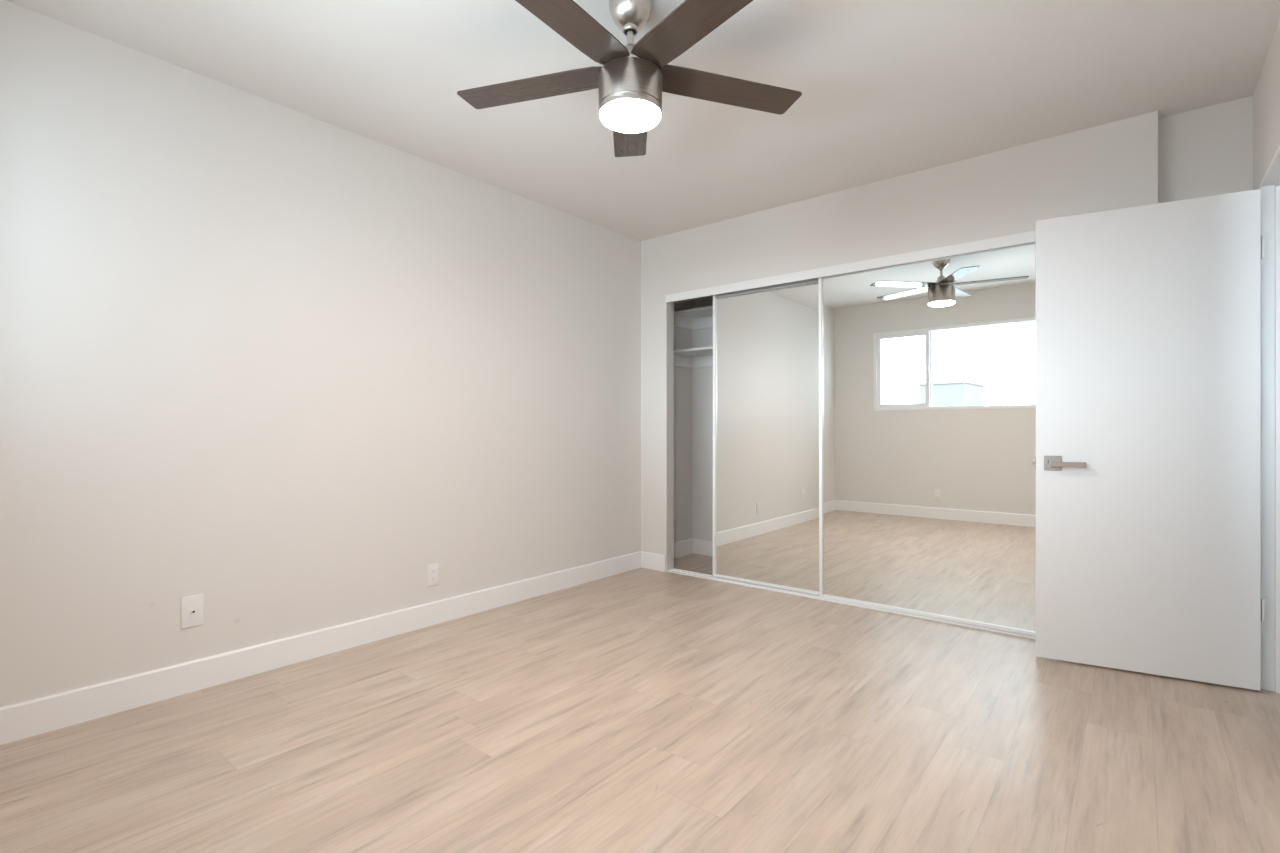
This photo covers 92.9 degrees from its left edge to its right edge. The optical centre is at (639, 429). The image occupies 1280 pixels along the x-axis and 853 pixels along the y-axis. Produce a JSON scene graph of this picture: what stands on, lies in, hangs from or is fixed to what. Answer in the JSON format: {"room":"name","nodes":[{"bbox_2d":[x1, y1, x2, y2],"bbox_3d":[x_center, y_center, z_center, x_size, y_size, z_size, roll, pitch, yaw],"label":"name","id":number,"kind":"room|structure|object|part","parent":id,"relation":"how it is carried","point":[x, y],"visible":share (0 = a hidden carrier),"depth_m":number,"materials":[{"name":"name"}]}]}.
{"room":"empty bedroom","nodes":[
{"label":"empty bedroom","id":0,"kind":"room"},
{"bbox_2d":[0,0,691,706],"bbox_3d":[-0.988,-0.196,3.529,0.120,2.486,4.575,0,0,39],"label":"wall","id":1,"kind":"structure","parent":0,"point":[281,366],"depth_m":2.63,"materials":[{"name":"beige paint"}]},
{"bbox_2d":[181,594,203,628],"bbox_3d":[-1.790,0.727,2.439,0.017,0.125,0.076,0,0,39],"label":"plate","id":2,"kind":"object","parent":1,"relation":"attached to","point":[192,607],"visible":1,"depth_m":2.44,"materials":[{"name":"white plastic"}]},
{"bbox_2d":[0,551,640,744],"bbox_3d":[-1.158,0.987,3.215,0.014,0.121,3.694,0,0,39],"label":"baseboard","id":3,"kind":"structure","parent":1,"relation":"attached to","point":[18,721],"depth_m":2.62,"materials":[{"name":"white paint"}]},
{"bbox_2d":[427,563,438,586],"bbox_3d":[-1.111,0.780,3.275,0.009,0.117,0.072,0,0,39],"label":"wall outlet","id":4,"kind":"object","parent":1,"relation":"attached to","point":[432,569],"visible":1,"depth_m":3.27,"materials":[{"name":"white plastic"}]},
{"bbox_2d":[431,568,435,581],"bbox_3d":[-1.110,0.780,3.274,0.004,0.067,0.033,0,0,39],"label":"receptacle","id":5,"kind":"object","parent":4,"relation":"attached to","point":[433,570],"depth_m":3.27,"materials":[{"name":"white plastic"}]},
{"bbox_2d":[674,539,692,557],"bbox_3d":[0.258,0.987,4.947,0.014,0.121,0.601,0,0,39],"label":"baseboard","id":6,"kind":"structure","parent":1,"relation":"attached to","point":[681,548],"depth_m":5.05,"materials":[{"name":"white paint"}]},
{"bbox_2d":[0,553,1279,852],"bbox_3d":[0.813,1.087,2.058,4.770,0.080,4.575,0,0,39],"label":"floor","id":7,"kind":"structure","parent":0,"point":[639,710],"depth_m":1.98,"materials":[{"name":"brown wood"}]},
{"bbox_2d":[666,568,1034,638],"bbox_3d":[1.169,1.041,3.754,2.445,0.012,0.090,0,0,39],"label":"track","id":8,"kind":"object","parent":7,"relation":"on","point":[677,571],"visible":0.5,"depth_m":3.72,"materials":[{"name":"white metal"}]},
{"bbox_3d":[1.190,1.038,3.780,2.443,0.006,0.004,0,0,39],"label":"guide rail","id":9,"kind":"part","parent":8,"relation":"part of","materials":[{"name":"white metal"}]},
{"bbox_2d":[713,278,818,594],"bbox_3d":[1.011,0.036,3.915,1.260,1.999,0.030,0,0,39],"label":"mirror door","id":10,"kind":"structure","parent":8,"relation":"on","point":[766,339],"depth_m":4.05,"materials":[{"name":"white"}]},
{"bbox_3d":[1.013,-0.948,3.917,1.220,0.030,0.024,0,0,39],"label":"rail","id":11,"kind":"part","parent":10,"relation":"part of","materials":[{"name":"grey metal"}]},
{"bbox_3d":[1.010,1.028,3.915,1.220,0.017,0.024,0,0,39],"label":"rail","id":12,"kind":"part","parent":10,"relation":"part of","materials":[{"name":"white metal"}]},
{"bbox_2d":[818,242,1034,635],"bbox_3d":[1.605,0.036,3.376,1.271,1.999,0.029,0,0,40],"label":"mirror door","id":13,"kind":"structure","parent":8,"relation":"on","point":[927,367],"depth_m":3.36,"materials":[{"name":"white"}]},
{"bbox_3d":[1.601,-0.948,3.371,1.231,0.030,0.024,0,0,40],"label":"rail","id":14,"kind":"part","parent":13,"relation":"part of","materials":[{"name":"grey metal"}]},
{"bbox_3d":[1.611,1.028,3.383,1.231,0.017,0.024,0,0,40],"label":"rail","id":15,"kind":"part","parent":13,"relation":"part of","materials":[{"name":"white metal"}]},
{"bbox_2d":[6,0,1279,240],"bbox_3d":[0.813,-1.489,2.058,4.770,0.100,4.575,0,0,39],"label":"ceiling","id":16,"kind":"structure","parent":0,"point":[889,89],"depth_m":2.49,"materials":[{"name":"paint"}]},
{"bbox_2d":[457,0,801,156],"bbox_3d":[-0.045,-1.235,2.018,1.235,0.408,1.204,0,0,39],"label":"ceiling fan","id":17,"kind":"object","parent":16,"relation":"hanging from","point":[632,80],"visible":1,"depth_m":2.00,"materials":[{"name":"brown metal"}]},
{"bbox_3d":[-0.372,-1.207,2.154,0.554,0.006,0.138,0,4,17],"label":"blade","id":18,"kind":"part","parent":17,"relation":"part of","materials":[{"name":"brown wood"}]},
{"bbox_3d":[-0.236,-1.207,1.759,0.138,0.006,0.554,5,3,35],"label":"blade","id":19,"kind":"part","parent":17,"relation":"part of","materials":[{"name":"brown wood"}]},
{"bbox_3d":[-0.033,-1.045,2.050,0.203,0.028,0.203,0,0,39],"label":"light globe","id":20,"kind":"part","parent":17,"relation":"part of"},
{"bbox_3d":[-0.039,-1.207,2.405,0.138,0.006,0.554,-4,0,-1],"label":"blade","id":21,"kind":"part","parent":17,"relation":"part of","materials":[{"name":"brown wood"}]},
{"bbox_3d":[0.181,-1.207,1.766,0.138,0.006,0.554,5,-3,-37],"label":"blade","id":22,"kind":"part","parent":17,"relation":"part of","materials":[{"name":"brown wood"}]},
{"bbox_3d":[0.303,-1.207,2.165,0.554,0.006,0.138,0,-4,-19],"label":"blade","id":23,"kind":"part","parent":17,"relation":"part of","materials":[{"name":"brown wood"}]},
{"bbox_2d":[692,297,712,540],"bbox_3d":[1.655,-0.196,4.258,3.050,2.486,0.100,0,0,39],"label":"wall","id":24,"kind":"structure","parent":0,"point":[702,378],"depth_m":5.12,"materials":[{"name":"beige paint"}]},
{"bbox_2d":[674,306,712,329],"bbox_3d":[1.495,-0.905,4.141,2.948,0.114,0.284,0,0,39],"label":"closet shelf","id":25,"kind":"object","parent":24,"relation":"attached to","point":[696,318],"visible":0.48,"depth_m":5.04,"materials":[{"name":"white paint"}]},
{"bbox_2d":[674,346,712,367],"bbox_3d":[1.479,-0.582,4.121,2.948,0.116,0.334,0,0,39],"label":"closet shelf","id":26,"kind":"object","parent":24,"relation":"attached to","point":[700,357],"visible":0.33,"depth_m":5.04,"materials":[{"name":"white paint"}]},
{"bbox_2d":[692,539,712,555],"bbox_3d":[1.586,0.987,4.241,2.936,0.121,0.014,0,0,39],"label":"baseboard","id":27,"kind":"structure","parent":24,"relation":"attached to","point":[703,547],"depth_m":5.10,"materials":[{"name":"white paint"}]},
{"bbox_2d":[641,111,1157,570],"bbox_3d":[1.199,-0.196,3.732,3.009,2.486,0.090,0,0,39],"label":"wall","id":28,"kind":"structure","parent":0,"point":[1113,165],"depth_m":3.57,"materials":[{"name":"beige paint"}]},
{"bbox_2d":[641,551,665,571],"bbox_3d":[1.172,0.987,3.688,2.995,0.121,0.014,0,0,39],"label":"baseboard","id":29,"kind":"structure","parent":28,"relation":"attached to","point":[653,561],"depth_m":4.55,"materials":[{"name":"white paint"}]},
{"bbox_2d":[666,231,1034,302],"bbox_3d":[1.166,-0.965,3.750,2.445,0.056,0.100,0,0,39],"label":"track","id":30,"kind":"object","parent":28,"relation":"attached to","point":[1025,237],"visible":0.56,"depth_m":3.57,"materials":[{"name":"white metal"}]},
{"bbox_2d":[1158,96,1252,202],"bbox_3d":[2.525,-0.196,2.775,0.373,2.486,0.095,0,0,39],"label":"wall","id":31,"kind":"structure","parent":0,"point":[1206,151],"depth_m":2.71,"materials":[{"name":"beige paint"}]},
{"bbox_2d":[1253,19,1279,189],"bbox_3d":[1.519,-0.196,1.163,0.110,2.486,4.084,0,0,39],"label":"wall","id":32,"kind":"structure","parent":0,"point":[1266,97],"depth_m":2.33,"materials":[{"name":"beige paint"}]},
{"bbox_2d":[1032,189,1264,690],"bbox_3d":[2.147,0.040,2.617,0.775,1.994,0.141,0,0,29],"label":"door","id":33,"kind":"structure","parent":32,"relation":"in","point":[1147,462],"depth_m":2.58,"materials":[{"name":"white paint"}]},
{"bbox_3d":[1.897,0.153,2.702,0.130,0.023,0.045,0,0,29],"label":"lever","id":34,"kind":"part","parent":33,"relation":"part of","materials":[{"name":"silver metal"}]},
{"bbox_2d":[1260,145,1279,692],"bbox_3d":[2.308,0.025,2.129,0.112,2.045,0.798,0,0,39],"label":"trim","id":35,"kind":"structure","parent":32,"relation":"attached to","point":[1270,183],"depth_m":2.44,"materials":[{"name":"white paint"}]}
]}

